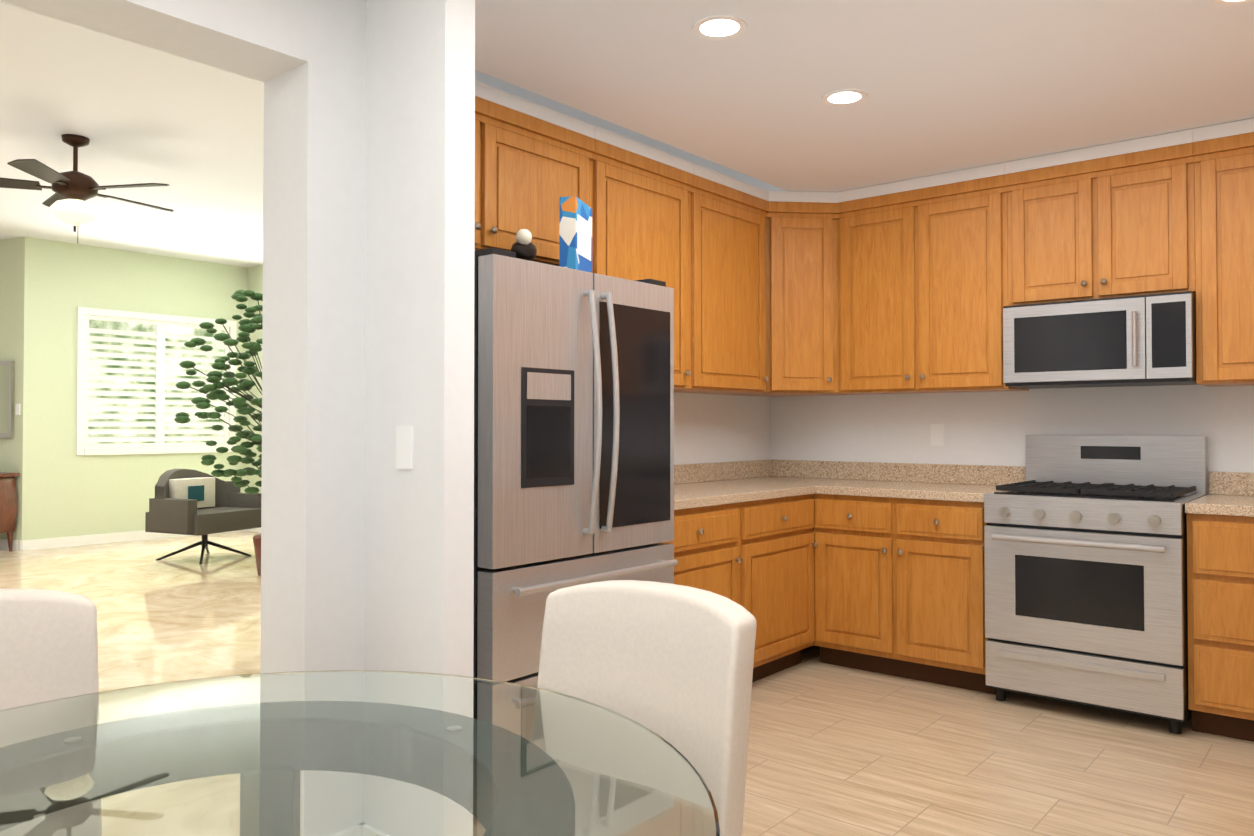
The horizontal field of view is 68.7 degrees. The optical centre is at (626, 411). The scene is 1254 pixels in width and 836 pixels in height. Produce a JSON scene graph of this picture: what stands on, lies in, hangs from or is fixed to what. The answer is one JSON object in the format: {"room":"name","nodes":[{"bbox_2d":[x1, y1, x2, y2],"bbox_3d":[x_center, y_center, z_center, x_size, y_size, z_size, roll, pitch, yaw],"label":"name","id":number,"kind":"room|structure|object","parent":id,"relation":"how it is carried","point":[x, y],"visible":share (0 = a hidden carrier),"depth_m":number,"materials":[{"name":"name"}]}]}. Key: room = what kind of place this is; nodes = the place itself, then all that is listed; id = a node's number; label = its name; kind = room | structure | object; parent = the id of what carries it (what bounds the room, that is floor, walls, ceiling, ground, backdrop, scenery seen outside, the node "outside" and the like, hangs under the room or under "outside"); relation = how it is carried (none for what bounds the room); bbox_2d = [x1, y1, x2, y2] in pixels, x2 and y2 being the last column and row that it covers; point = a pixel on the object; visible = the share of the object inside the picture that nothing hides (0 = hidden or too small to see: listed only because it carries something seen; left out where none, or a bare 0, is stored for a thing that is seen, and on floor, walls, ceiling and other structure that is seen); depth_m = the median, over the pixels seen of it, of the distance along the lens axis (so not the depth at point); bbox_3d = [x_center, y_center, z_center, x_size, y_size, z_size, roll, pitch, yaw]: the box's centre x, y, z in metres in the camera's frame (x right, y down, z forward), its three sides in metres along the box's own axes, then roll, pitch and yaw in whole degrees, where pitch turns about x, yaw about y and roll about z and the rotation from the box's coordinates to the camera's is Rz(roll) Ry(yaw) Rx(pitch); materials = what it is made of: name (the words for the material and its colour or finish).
{"room":"dining room","nodes":[
{"label":"dining room","id":0,"kind":"room"},
{"bbox_2d":[0,237,24,540],"bbox_3d":[-8.342,-0.181,8.488,3.225,3.060,4.116,-1,-1,40],"label":"wall","id":1,"kind":"structure","parent":0,"point":[12,265],"depth_m":8.98,"materials":[{"name":"green paint"}]},
{"bbox_2d":[0,361,20,437],"bbox_3d":[-6.090,-0.117,8.989,0.374,0.748,0.035,0,-1,22],"label":"mirror","id":2,"kind":"object","parent":1,"relation":"attached to","point":[7,380],"visible":0.94,"depth_m":8.96,"materials":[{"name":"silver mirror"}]},
{"bbox_2d":[0,2,263,266],"bbox_3d":[-6.187,-1.772,6.175,12.480,0.050,9.800,-1,-1,40],"label":"ceiling","id":3,"kind":"structure","parent":0,"point":[190,132],"depth_m":5.91,"materials":[{"name":"white paint"}]},
{"bbox_2d":[0,134,172,243],"bbox_3d":[-3.542,-1.407,5.915,1.259,0.688,1.266,-1,-1,40],"label":"ceiling fan","id":4,"kind":"object","parent":3,"relation":"hanging from","point":[74,190],"visible":1,"depth_m":5.78,"materials":[{"name":"brown metal"}]},
{"bbox_2d":[22,237,247,540],"bbox_3d":[-5.159,-0.158,9.903,0.150,3.060,2.420,-1,-1,40],"label":"wall","id":5,"kind":"structure","parent":0,"point":[67,491],"depth_m":9.32,"materials":[{"name":"paint"}]},
{"bbox_2d":[19,530,244,550],"bbox_3d":[-5.155,1.320,9.757,0.015,0.100,2.264,-1,-1,40],"label":"baseboard","id":6,"kind":"structure","parent":5,"relation":"attached to","point":[38,544],"depth_m":9.37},
{"bbox_2d":[76,307,236,454],"bbox_3d":[-5.084,-0.295,9.960,0.175,1.505,1.660,-1,-1,40],"label":"living room window","id":7,"kind":"structure","parent":5,"relation":"in","point":[131,373],"depth_m":9.83,"materials":[{"name":"white"}]},
{"bbox_2d":[0,0,365,672],"bbox_3d":[-2.636,-0.306,0.487,0.230,3.060,5.650,-1,-1,40],"label":"wall","id":8,"kind":"structure","parent":0,"point":[304,61],"depth_m":2.50,"materials":[{"name":"white paint"}]},
{"bbox_2d":[246,264,262,492],"bbox_3d":[-1.610,-0.182,8.421,7.200,3.060,0.150,-1,-1,40],"label":"wall","id":9,"kind":"structure","parent":0,"point":[255,279],"depth_m":10.55,"materials":[{"name":"green paint"}]},
{"bbox_2d":[245,527,260,532],"bbox_3d":[-1.662,1.297,8.334,7.200,0.100,0.015,-1,-1,40],"label":"baseboard","id":10,"kind":"structure","parent":9,"relation":"attached to","point":[258,530],"depth_m":10.48,"materials":[{"name":"white wood"}]},
{"bbox_2d":[363,0,474,676],"bbox_3d":[-0.660,0.026,2.578,0.580,2.460,0.100,-1,-1,40],"label":"wall","id":11,"kind":"structure","parent":0,"point":[419,334],"depth_m":2.43,"materials":[{"name":"white paint"}]},
{"bbox_2d":[396,426,413,468],"bbox_3d":[-0.594,0.097,2.453,0.070,0.115,0.006,-1,-1,40],"label":"light switch","id":12,"kind":"object","parent":11,"relation":"attached to","point":[404,447],"depth_m":2.45,"materials":[{"name":"white plastic"}]},
{"bbox_2d":[0,531,1253,835],"bbox_3d":[-4.067,1.310,4.359,18.000,0.050,9.800,-1,-1,40],"label":"floor","id":13,"kind":"structure","parent":0,"point":[834,750],"depth_m":3.56,"materials":[{"name":"tile"}]},
{"bbox_2d":[0,472,19,551],"bbox_3d":[-6.214,0.903,8.718,0.462,0.904,0.572,0,-1,22],"label":"chest","id":14,"kind":"object","parent":13,"relation":"on","point":[8,504],"visible":1,"depth_m":8.82,"materials":[{"name":"red wood"}]},
{"bbox_2d":[0,589,98,710],"bbox_3d":[-0.980,0.770,1.344,0.430,0.935,0.538,1,-1,-42],"label":"dining chair","id":15,"kind":"object","parent":13,"relation":"on","point":[48,645],"visible":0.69,"depth_m":1.56,"materials":[{"name":"beige leather"}]},
{"bbox_2d":[145,469,260,563],"bbox_3d":[-3.901,0.947,8.438,0.748,0.824,0.880,0,-1,25],"label":"armchair","id":16,"kind":"object","parent":13,"relation":"on","point":[191,502],"visible":0.98,"depth_m":8.32,"materials":[{"name":"grey fabric"}]},
{"bbox_2d":[174,290,262,575],"bbox_3d":[-2.896,0.170,7.575,1.609,2.330,1.522,-1,-1,40],"label":"ficus tree","id":17,"kind":"object","parent":13,"relation":"on","point":[246,327],"visible":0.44,"depth_m":7.34,"materials":[{"name":"green plant"}]},
{"bbox_2d":[473,248,677,687],"bbox_3d":[-0.373,0.386,3.349,0.826,1.765,0.920,-1,-1,40],"label":"fridge","id":18,"kind":"object","parent":13,"relation":"on","point":[573,427],"visible":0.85,"depth_m":3.01,"materials":[{"name":"metal"}]},
{"bbox_2d":[511,229,536,260],"bbox_3d":[-0.342,-0.552,3.064,0.088,0.103,0.095,-1,-1,40],"label":"figurine","id":19,"kind":"object","parent":18,"relation":"on","point":[523,247],"visible":0.83,"depth_m":3.03,"materials":[{"name":"black ceramic"}]},
{"bbox_2d":[559,196,591,272],"bbox_3d":[-0.184,-0.628,3.337,0.064,0.260,0.200,0,-1,15],"label":"cereal box","id":20,"kind":"object","parent":18,"relation":"on","point":[575,241],"visible":0.88,"depth_m":3.25,"materials":[{"name":"blue cardboard"}]},
{"bbox_2d":[537,580,756,835],"bbox_3d":[-0.086,0.771,1.428,0.430,0.935,0.538,-1,-1,40],"label":"dining chair","id":21,"kind":"object","parent":13,"relation":"on","point":[671,664],"visible":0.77,"depth_m":1.54,"materials":[{"name":"beige leather"}]},
{"bbox_2d":[663,502,742,605],"bbox_3d":[0.056,0.845,4.049,0.630,0.870,0.695,-1,-1,40],"label":"base cabinet","id":22,"kind":"object","parent":13,"relation":"on","point":[708,541],"depth_m":3.94,"materials":[{"name":"brown wood"}]},
{"bbox_2d":[743,494,822,681],"bbox_3d":[0.521,0.853,4.565,0.683,0.870,0.695,-1,-1,40],"label":"base cabinet","id":23,"kind":"object","parent":13,"relation":"on","point":[781,535],"depth_m":4.40,"materials":[{"name":"brown wood"}]},
{"bbox_2d":[674,460,821,509],"bbox_3d":[0.484,0.345,4.546,0.660,0.137,1.993,-1,-1,40],"label":"countertop","id":24,"kind":"structure","parent":23,"relation":"on","point":[722,483],"depth_m":4.82,"materials":[{"name":"beige stone"}]},
{"bbox_2d":[819,494,910,678],"bbox_3d":[1.310,0.855,4.704,0.506,0.870,0.683,-1,-1,40],"label":"base cabinet","id":25,"kind":"object","parent":13,"relation":"on","point":[890,586],"depth_m":4.47,"materials":[{"name":"brown wood"}]},
{"bbox_2d":[818,461,1025,502],"bbox_3d":[1.481,0.346,4.582,0.823,0.137,0.661,-1,-1,40],"label":"countertop","id":26,"kind":"structure","parent":25,"relation":"on","point":[945,482],"depth_m":4.74,"materials":[{"name":"beige stone"}]},
{"bbox_2d":[907,499,995,693],"bbox_3d":[1.613,0.852,4.486,0.506,0.870,0.630,-1,-1,40],"label":"base cabinet","id":27,"kind":"object","parent":13,"relation":"on","point":[946,551],"depth_m":4.21,"materials":[{"name":"brown wood"}]},
{"bbox_2d":[984,435,1207,733],"bbox_3d":[2.063,0.695,4.037,0.752,1.170,0.742,-1,-1,40],"label":"range","id":28,"kind":"object","parent":13,"relation":"on","point":[1085,542],"visible":1,"depth_m":3.82,"materials":[{"name":"metal"}]},
{"bbox_2d":[1187,513,1253,741],"bbox_3d":[2.600,0.838,3.623,0.588,0.870,0.691,-1,-1,40],"label":"base cabinet","id":29,"kind":"object","parent":13,"relation":"on","point":[1220,548],"depth_m":3.53,"materials":[{"name":"brown wood"}]},
{"bbox_2d":[1185,471,1253,516],"bbox_3d":[2.601,0.331,3.667,0.544,0.137,0.631,-1,-1,40],"label":"countertop","id":30,"kind":"structure","parent":29,"relation":"on","point":[1230,493],"depth_m":3.88,"materials":[{"name":"beige stone"}]},
{"bbox_3d":[-0.512,0.859,1.087,0.900,0.748,0.900,-1,-1,40],"label":"table base","id":31,"kind":"object","parent":13,"relation":"on","visible":0},
{"bbox_2d":[0,670,719,835],"bbox_3d":[-0.512,0.479,1.093,1.240,0.012,1.240,-1,-1,40],"label":"glass dining table","id":32,"kind":"object","parent":31,"relation":"on","point":[351,753],"visible":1,"depth_m":1.24,"materials":[{"name":"clear glass"}]},
{"bbox_2d":[475,70,785,464],"bbox_3d":[0.038,-0.246,4.324,0.580,3.060,4.030,-1,-1,40],"label":"wall","id":33,"kind":"structure","parent":0,"point":[712,428],"depth_m":5.03,"materials":[{"name":"white paint"}]},
{"bbox_2d":[475,92,502,250],"bbox_3d":[-0.829,-0.864,3.237,0.346,0.540,0.667,-1,-1,40],"label":"upper cabinet","id":34,"kind":"object","parent":33,"relation":"attached to","point":[488,110],"depth_m":3.35,"materials":[{"name":"brown wood"}]},
{"bbox_2d":[503,104,598,271],"bbox_3d":[-0.487,-0.857,3.646,0.346,0.540,0.667,-1,-1,40],"label":"upper cabinet","id":35,"kind":"object","parent":33,"relation":"attached to","point":[545,161],"depth_m":3.57,"materials":[{"name":"brown wood"}]},
{"bbox_2d":[592,136,690,391],"bbox_3d":[-0.052,-0.614,4.165,0.346,1.010,0.693,-1,-1,40],"label":"upper cabinet","id":36,"kind":"object","parent":33,"relation":"attached to","point":[645,201],"depth_m":4.08,"materials":[{"name":"brown wood"}]},
{"bbox_2d":[679,168,778,395],"bbox_3d":[0.429,-0.606,4.700,0.399,1.010,0.745,-1,-1,40],"label":"upper cabinet","id":37,"kind":"object","parent":33,"relation":"attached to","point":[735,226],"depth_m":4.60,"materials":[{"name":"brown wood"}]},
{"bbox_2d":[475,0,1253,191],"bbox_3d":[0.516,-1.267,0.152,5.520,0.050,9.150,-1,-1,40],"label":"ceiling","id":38,"kind":"structure","parent":0,"point":[946,86],"depth_m":3.25,"materials":[{"name":"white paint"}]},
{"bbox_2d":[692,15,746,39],"bbox_3d":[0.289,-1.196,2.860,0.168,0.006,0.168,-1,-1,31],"label":"recessed light","id":39,"kind":"object","parent":38,"relation":"in","point":[718,27],"depth_m":2.86,"materials":[{"name":"white"}]},
{"bbox_2d":[822,89,867,105],"bbox_3d":[0.823,-1.187,3.469,0.168,0.006,0.168,-1,-1,31],"label":"recessed light","id":40,"kind":"object","parent":38,"relation":"in","point":[841,97],"depth_m":3.47,"materials":[{"name":"white"}]},
{"bbox_2d":[1211,0,1253,4],"bbox_3d":[1.766,-1.200,2.617,0.168,0.006,0.168,-1,-1,31],"label":"recessed light","id":41,"kind":"object","parent":38,"relation":"in","point":[1220,2],"depth_m":2.68,"materials":[{"name":"white"}]},
{"bbox_2d":[771,385,1253,493],"bbox_3d":[2.280,0.056,4.455,3.850,2.460,0.150,-1,-1,40],"label":"wall","id":42,"kind":"structure","parent":0,"point":[989,428],"depth_m":4.69,"materials":[{"name":"white paint"}]},
{"bbox_2d":[759,188,846,396],"bbox_3d":[0.908,-0.628,5.113,0.606,1.067,0.606,-1,-1,40],"label":"upper cabinet","id":43,"kind":"object","parent":42,"relation":"attached to","point":[804,217],"depth_m":4.87,"materials":[{"name":"brown wood"}]},
{"bbox_2d":[831,180,938,394],"bbox_3d":[1.382,-0.603,4.852,0.559,1.010,0.399,-1,-1,40],"label":"upper cabinet","id":44,"kind":"object","parent":42,"relation":"attached to","point":[914,285],"depth_m":4.72,"materials":[{"name":"brown wood"}]},
{"bbox_2d":[931,424,943,445],"bbox_3d":[1.650,0.125,4.878,0.070,0.115,0.006,-1,-1,40],"label":"outlet","id":45,"kind":"object","parent":42,"relation":"attached to","point":[937,430],"depth_m":4.87,"materials":[{"name":"white plastic"}]},
{"bbox_2d":[931,172,1028,392],"bbox_3d":[1.705,-0.607,4.617,0.507,1.010,0.346,-1,-1,40],"label":"upper cabinet","id":46,"kind":"object","parent":42,"relation":"attached to","point":[969,214],"depth_m":4.44,"materials":[{"name":"brown wood"}]},
{"bbox_2d":[1007,152,1114,305],"bbox_3d":[2.071,-0.807,4.314,0.447,0.620,0.346,-1,-1,40],"label":"upper cabinet","id":47,"kind":"object","parent":42,"relation":"attached to","point":[1061,214],"depth_m":4.17,"materials":[{"name":"brown wood"}]},
{"bbox_2d":[1003,291,1198,388],"bbox_3d":[2.160,-0.304,4.168,0.754,0.372,0.445,-1,-1,40],"label":"microwave","id":48,"kind":"object","parent":47,"relation":"attached to","point":[1144,340],"visible":0.98,"depth_m":4.00,"materials":[{"name":"metal"}]},
{"bbox_2d":[1115,140,1186,296],"bbox_3d":[2.312,-0.810,4.114,0.447,0.620,0.346,-1,-1,40],"label":"upper cabinet","id":49,"kind":"object","parent":42,"relation":"attached to","point":[1151,183],"depth_m":3.94,"materials":[{"name":"brown wood"}]},
{"bbox_2d":[1187,124,1253,386],"bbox_3d":[2.727,-0.621,3.732,0.675,1.010,0.396,-1,-1,40],"label":"upper cabinet","id":50,"kind":"object","parent":42,"relation":"attached to","point":[1220,165],"depth_m":3.77,"materials":[{"name":"brown wood"}]}
]}

